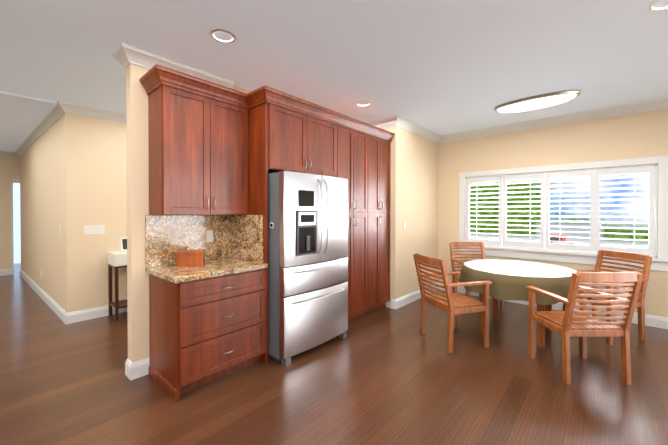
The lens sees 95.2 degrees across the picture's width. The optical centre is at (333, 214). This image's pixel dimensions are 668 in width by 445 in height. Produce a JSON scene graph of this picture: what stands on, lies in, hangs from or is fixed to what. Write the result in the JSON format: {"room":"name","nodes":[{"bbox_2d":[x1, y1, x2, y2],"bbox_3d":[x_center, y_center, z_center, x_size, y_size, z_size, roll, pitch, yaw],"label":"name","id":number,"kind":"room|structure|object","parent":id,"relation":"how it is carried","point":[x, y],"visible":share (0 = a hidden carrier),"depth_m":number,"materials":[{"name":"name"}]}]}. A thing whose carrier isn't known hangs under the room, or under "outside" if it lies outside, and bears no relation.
{"room":"kitchen","nodes":[
{"label":"kitchen","id":0,"kind":"room"},
{"bbox_2d":[0,155,19,269],"bbox_3d":[-6.947,-0.027,7.115,0.150,2.740,9.600,0,1,42],"label":"wall","id":1,"kind":"structure","parent":0,"point":[9,168],"depth_m":6.71,"materials":[{"name":"beige paint"}]},
{"bbox_2d":[0,269,13,275],"bbox_3d":[-8.602,1.290,5.137,0.016,0.136,4.430,0,1,42],"label":"baseboard","id":2,"kind":"structure","parent":1,"relation":"attached to","point":[3,272],"depth_m":6.71,"materials":[{"name":"white wood"}]},
{"bbox_2d":[0,151,19,156],"bbox_3d":[-8.522,-1.326,5.160,0.078,0.112,4.600,0,1,42],"label":"crown molding","id":3,"kind":"structure","parent":1,"relation":"attached to","point":[1,152],"depth_m":6.69,"materials":[{"name":"white paint"}]},
{"bbox_2d":[11,179,20,269],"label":"door","id":4,"kind":"structure","parent":1,"relation":"in","point":[15,220],"depth_m":8.23,"materials":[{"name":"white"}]},
{"bbox_2d":[20,113,126,312],"bbox_3d":[-3.557,-0.027,7.033,4.630,2.740,4.920,0,1,42],"label":"wall","id":5,"kind":"structure","parent":0,"point":[73,175],"depth_m":4.10,"materials":[{"name":"beige paint"}]},
{"bbox_2d":[56,101,125,123],"bbox_3d":[-1.758,-1.329,5.503,0.078,0.112,4.805,0,1,42],"label":"crown molding","id":6,"kind":"structure","parent":5,"relation":"attached to","point":[64,107],"depth_m":3.93,"materials":[{"name":"white"}]},
{"bbox_2d":[84,225,104,234],"bbox_3d":[-3.144,0.207,4.007,0.009,0.120,0.210,0,1,42],"label":"switch plate","id":7,"kind":"object","parent":5,"relation":"attached to","point":[93,229],"depth_m":4.00,"materials":[{"name":"white plastic"}]},
{"bbox_2d":[64,305,126,323],"bbox_3d":[-1.762,1.287,5.566,0.016,0.136,4.745,0,1,42],"label":"baseboard","id":8,"kind":"structure","parent":5,"relation":"attached to","point":[76,316],"depth_m":3.95,"materials":[{"name":"white wood"}]},
{"bbox_2d":[145,216,230,267],"bbox_3d":[-1.342,0.231,2.907,0.020,0.447,0.808,0,1,42],"label":"backsplash","id":9,"kind":"structure","parent":0,"relation":"attached to","point":[164,235],"depth_m":2.83,"materials":[{"name":"brown stone"}]},
{"bbox_2d":[126,63,250,362],"bbox_3d":[-0.709,-0.001,3.728,0.118,2.740,3.080,0,1,42],"label":"wall","id":10,"kind":"structure","parent":0,"point":[137,208],"depth_m":2.58,"materials":[{"name":"beige paint"}]},
{"bbox_2d":[125,358,149,375],"bbox_3d":[-0.266,1.297,4.338,0.016,0.136,4.596,0,1,42],"label":"baseboard","id":11,"kind":"structure","parent":10,"relation":"attached to","point":[135,370],"depth_m":2.58,"materials":[{"name":"white wood"}]},
{"bbox_2d":[147,80,250,215],"bbox_3d":[-1.217,-0.518,2.810,0.328,1.050,0.778,0,1,42],"label":"upper cabinet","id":12,"kind":"object","parent":0,"relation":"attached to","point":[218,153],"depth_m":2.62,"materials":[{"name":"brown wood"}]},
{"bbox_2d":[231,216,262,263],"bbox_3d":[-0.868,0.231,3.013,0.548,0.447,0.020,0,1,42],"label":"backsplash","id":13,"kind":"structure","parent":0,"relation":"attached to","point":[246,231],"depth_m":2.98,"materials":[{"name":"brown stone"}]},
{"bbox_2d":[251,100,338,179],"bbox_3d":[-0.510,-0.738,3.385,0.618,0.620,0.960,0,1,42],"label":"upper cabinet","id":14,"kind":"object","parent":0,"relation":"attached to","point":[284,137],"depth_m":3.02,"materials":[{"name":"brown wood"}]},
{"bbox_2d":[0,263,667,444],"bbox_3d":[-3.277,1.419,3.767,14.800,0.100,9.850,0,1,42],"label":"floor","id":15,"kind":"structure","parent":0,"point":[386,376],"depth_m":2.39,"materials":[{"name":"brown wood"}]},
{"bbox_2d":[20,269,65,321],"bbox_3d":[-5.132,1.289,5.269,4.630,0.136,0.206,0,1,42],"label":"baseboard","id":16,"kind":"structure","parent":15,"relation":"on","point":[45,297],"depth_m":4.74,"materials":[{"name":"white"}]},
{"bbox_2d":[108,251,126,320],"bbox_3d":[-2.615,0.935,4.332,0.345,0.860,0.900,0,1,42],"label":"console table","id":17,"kind":"object","parent":15,"relation":"on","point":[117,260],"visible":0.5,"depth_m":3.95,"materials":[{"name":"brown wood"}]},
{"bbox_2d":[120,238,126,251],"bbox_3d":[-2.797,0.407,4.102,0.099,0.195,0.137,0,1,42],"label":"picture frame","id":18,"kind":"object","parent":17,"relation":"on","point":[123,244],"visible":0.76,"depth_m":4.06,"materials":[{"name":"white plastic"}]},
{"bbox_2d":[148,268,267,401],"bbox_3d":[-1.109,0.938,2.725,0.618,0.879,0.778,0,1,42],"label":"base cabinet","id":19,"kind":"object","parent":15,"relation":"on","point":[202,332],"depth_m":2.46,"materials":[{"name":"brown wood"}]},
{"bbox_2d":[145,256,266,283],"bbox_3d":[-1.113,0.476,2.705,0.633,0.040,0.808,0,1,42],"label":"countertop","id":20,"kind":"structure","parent":19,"relation":"on","point":[228,266],"depth_m":2.53,"materials":[{"name":"beige stone"}]},
{"bbox_2d":[175,249,205,266],"bbox_3d":[-1.270,0.389,2.705,0.230,0.135,0.130,0,0,-15],"label":"box","id":21,"kind":"object","parent":20,"relation":"on","point":[190,258],"visible":0.98,"depth_m":2.65,"materials":[{"name":"brown wood"}]},
{"bbox_2d":[268,171,347,366],"bbox_3d":[-0.403,0.490,3.296,0.875,1.765,0.915,0,1,42],"label":"refrigerator","id":22,"kind":"object","parent":15,"relation":"on","point":[307,261],"visible":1,"depth_m":2.89,"materials":[{"name":"silver metal"}]},
{"bbox_2d":[339,124,370,322],"bbox_3d":[0.030,0.157,4.000,0.618,2.420,0.666,0,1,42],"label":"tall cabinet","id":23,"kind":"object","parent":15,"relation":"on","point":[354,144],"depth_m":3.86,"materials":[{"name":"brown wood"}]},
{"bbox_2d":[371,132,390,312],"bbox_3d":[0.384,0.154,4.399,0.618,2.420,0.624,0,1,42],"label":"tall cabinet","id":24,"kind":"object","parent":15,"relation":"on","point":[380,146],"depth_m":4.22,"materials":[{"name":"brown wood"}]},
{"bbox_2d":[413,253,491,352],"bbox_3d":[1.254,0.909,3.318,0.616,0.928,0.552,0,0,-16],"label":"chair","id":25,"kind":"object","parent":15,"relation":"on","point":[448,302],"visible":1,"depth_m":3.14,"materials":[{"name":"brown wood"}]},
{"bbox_2d":[449,242,503,312],"bbox_3d":[2.080,0.900,4.494,0.552,0.928,0.616,0,0,-3],"label":"chair","id":26,"kind":"object","parent":15,"relation":"on","point":[468,245],"visible":0.5,"depth_m":4.72,"materials":[{"name":"brown wood"}]},
{"bbox_2d":[459,259,581,347],"bbox_3d":[2.128,0.995,3.573,1.227,0.752,1.220,0,1,42],"label":"dining table","id":27,"kind":"object","parent":15,"relation":"on","point":[510,279],"visible":0.81,"depth_m":3.19,"materials":[{"name":"green wood"}]},
{"bbox_2d":[526,272,642,384],"bbox_3d":[2.141,0.914,2.660,0.552,0.928,0.616,0,0,0],"label":"chair","id":28,"kind":"object","parent":15,"relation":"on","point":[581,324],"visible":1,"depth_m":2.47,"materials":[{"name":"brown wood"}]},
{"bbox_2d":[563,250,651,344],"bbox_3d":[3.108,0.908,3.500,0.616,0.928,0.552,0,0,-12],"label":"chair","id":29,"kind":"object","parent":15,"relation":"on","point":[646,263],"visible":0.54,"depth_m":3.35,"materials":[{"name":"brown wood"}]},
{"bbox_2d":[0,0,667,151],"bbox_3d":[-3.277,-1.408,3.745,14.800,0.125,9.850,0,1,42],"label":"ceiling","id":30,"kind":"structure","parent":0,"point":[443,67],"depth_m":2.57,"materials":[{"name":"white paint"}]},
{"bbox_2d":[12,107,62,154],"bbox_3d":[-5.153,-1.326,5.225,4.630,0.112,0.268,0,1,42],"label":"crown molding","id":31,"kind":"structure","parent":30,"relation":"attached to","point":[54,115],"depth_m":4.78,"materials":[{"name":"white"}]},
{"bbox_2d":[116,43,234,88],"bbox_3d":[-1.394,-1.307,2.819,0.106,0.112,0.983,0,1,42],"label":"crown molding","id":32,"kind":"structure","parent":30,"relation":"attached to","point":[125,55],"depth_m":2.62,"materials":[{"name":"white"}]},
{"bbox_2d":[209,28,236,42],"bbox_3d":[-0.845,-1.372,2.327,0.196,0.036,0.196,0,1,42],"label":"recessed light","id":33,"kind":"object","parent":30,"relation":"in","point":[212,31],"visible":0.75,"depth_m":2.31,"materials":[{"name":"white metal"}]},
{"bbox_2d":[356,101,370,105],"bbox_3d":[0.365,-1.383,3.780,0.196,0.036,0.196,0,1,42],"label":"recessed light","id":34,"kind":"object","parent":30,"relation":"in","point":[363,101],"visible":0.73,"depth_m":3.77,"materials":[{"name":"white metal"}]},
{"bbox_2d":[494,90,580,112],"bbox_3d":[2.411,-1.324,3.675,0.874,0.092,0.344,0,1,42],"label":"oval ceiling light","id":35,"kind":"object","parent":30,"relation":"attached to","point":[538,101],"visible":1,"depth_m":3.57,"materials":[{"name":"white glass"}]},
{"bbox_2d":[647,0,667,11],"bbox_3d":[2.131,-1.369,1.944,0.196,0.036,0.196,0,1,42],"label":"recessed light","id":36,"kind":"object","parent":30,"relation":"in","point":[650,7],"visible":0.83,"depth_m":2.01,"materials":[{"name":"white metal"}]},
{"bbox_2d":[383,126,437,307],"bbox_3d":[1.074,-0.012,5.207,0.820,2.740,1.500,0,1,42],"label":"wall","id":37,"kind":"structure","parent":0,"point":[414,185],"depth_m":4.72,"materials":[{"name":"beige paint"}]},
{"bbox_2d":[368,117,391,128],"bbox_3d":[0.610,-1.321,4.554,0.640,0.112,0.078,0,1,42],"label":"crown molding","id":38,"kind":"structure","parent":37,"relation":"attached to","point":[387,122],"depth_m":4.45,"materials":[{"name":"white wood"}]},
{"bbox_2d":[393,282,438,308],"bbox_3d":[1.368,1.292,4.926,0.026,0.136,1.486,0,1,42],"label":"baseboard","id":39,"kind":"structure","parent":37,"relation":"attached to","point":[402,301],"depth_m":4.64,"materials":[{"name":"white wood"}]},
{"bbox_2d":[392,116,439,142],"bbox_3d":[1.354,-1.323,4.836,0.078,0.112,1.488,0,1,42],"label":"crown molding","id":40,"kind":"structure","parent":37,"relation":"attached to","point":[398,121],"depth_m":4.70,"materials":[{"name":"white wood"}]},
{"bbox_2d":[438,108,667,317],"bbox_3d":[0.770,-0.023,6.581,12.100,2.740,0.150,0,1,42],"label":"wall","id":41,"kind":"structure","parent":0,"point":[638,135],"depth_m":4.35,"materials":[{"name":"beige paint"}]},
{"bbox_2d":[439,283,667,328],"bbox_3d":[3.556,1.299,4.006,4.500,0.136,0.016,0,1,42],"label":"baseboard","id":42,"kind":"structure","parent":41,"relation":"attached to","point":[650,320],"depth_m":3.93,"materials":[{"name":"white"}]},
{"bbox_2d":[440,97,667,142],"bbox_3d":[3.535,-1.316,3.962,4.500,0.112,0.078,0,1,42],"label":"crown molding","id":43,"kind":"structure","parent":41,"relation":"attached to","point":[657,104],"depth_m":4.24,"materials":[{"name":"white"}]},
{"bbox_2d":[459,156,667,270],"bbox_3d":[3.101,-0.014,4.477,2.470,1.375,0.200,0,1,42],"label":"window","id":44,"kind":"structure","parent":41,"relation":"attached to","point":[656,169],"depth_m":4.23,"materials":[{"name":"white wood"}]},
{"label":"outside","id":45,"kind":"structure","parent":0,"visible":0},
{"bbox_2d":[470,173,648,247],"bbox_3d":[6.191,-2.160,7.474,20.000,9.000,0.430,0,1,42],"label":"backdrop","id":46,"kind":"structure","parent":45,"point":[626,236],"depth_m":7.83,"materials":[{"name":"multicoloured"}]}
]}

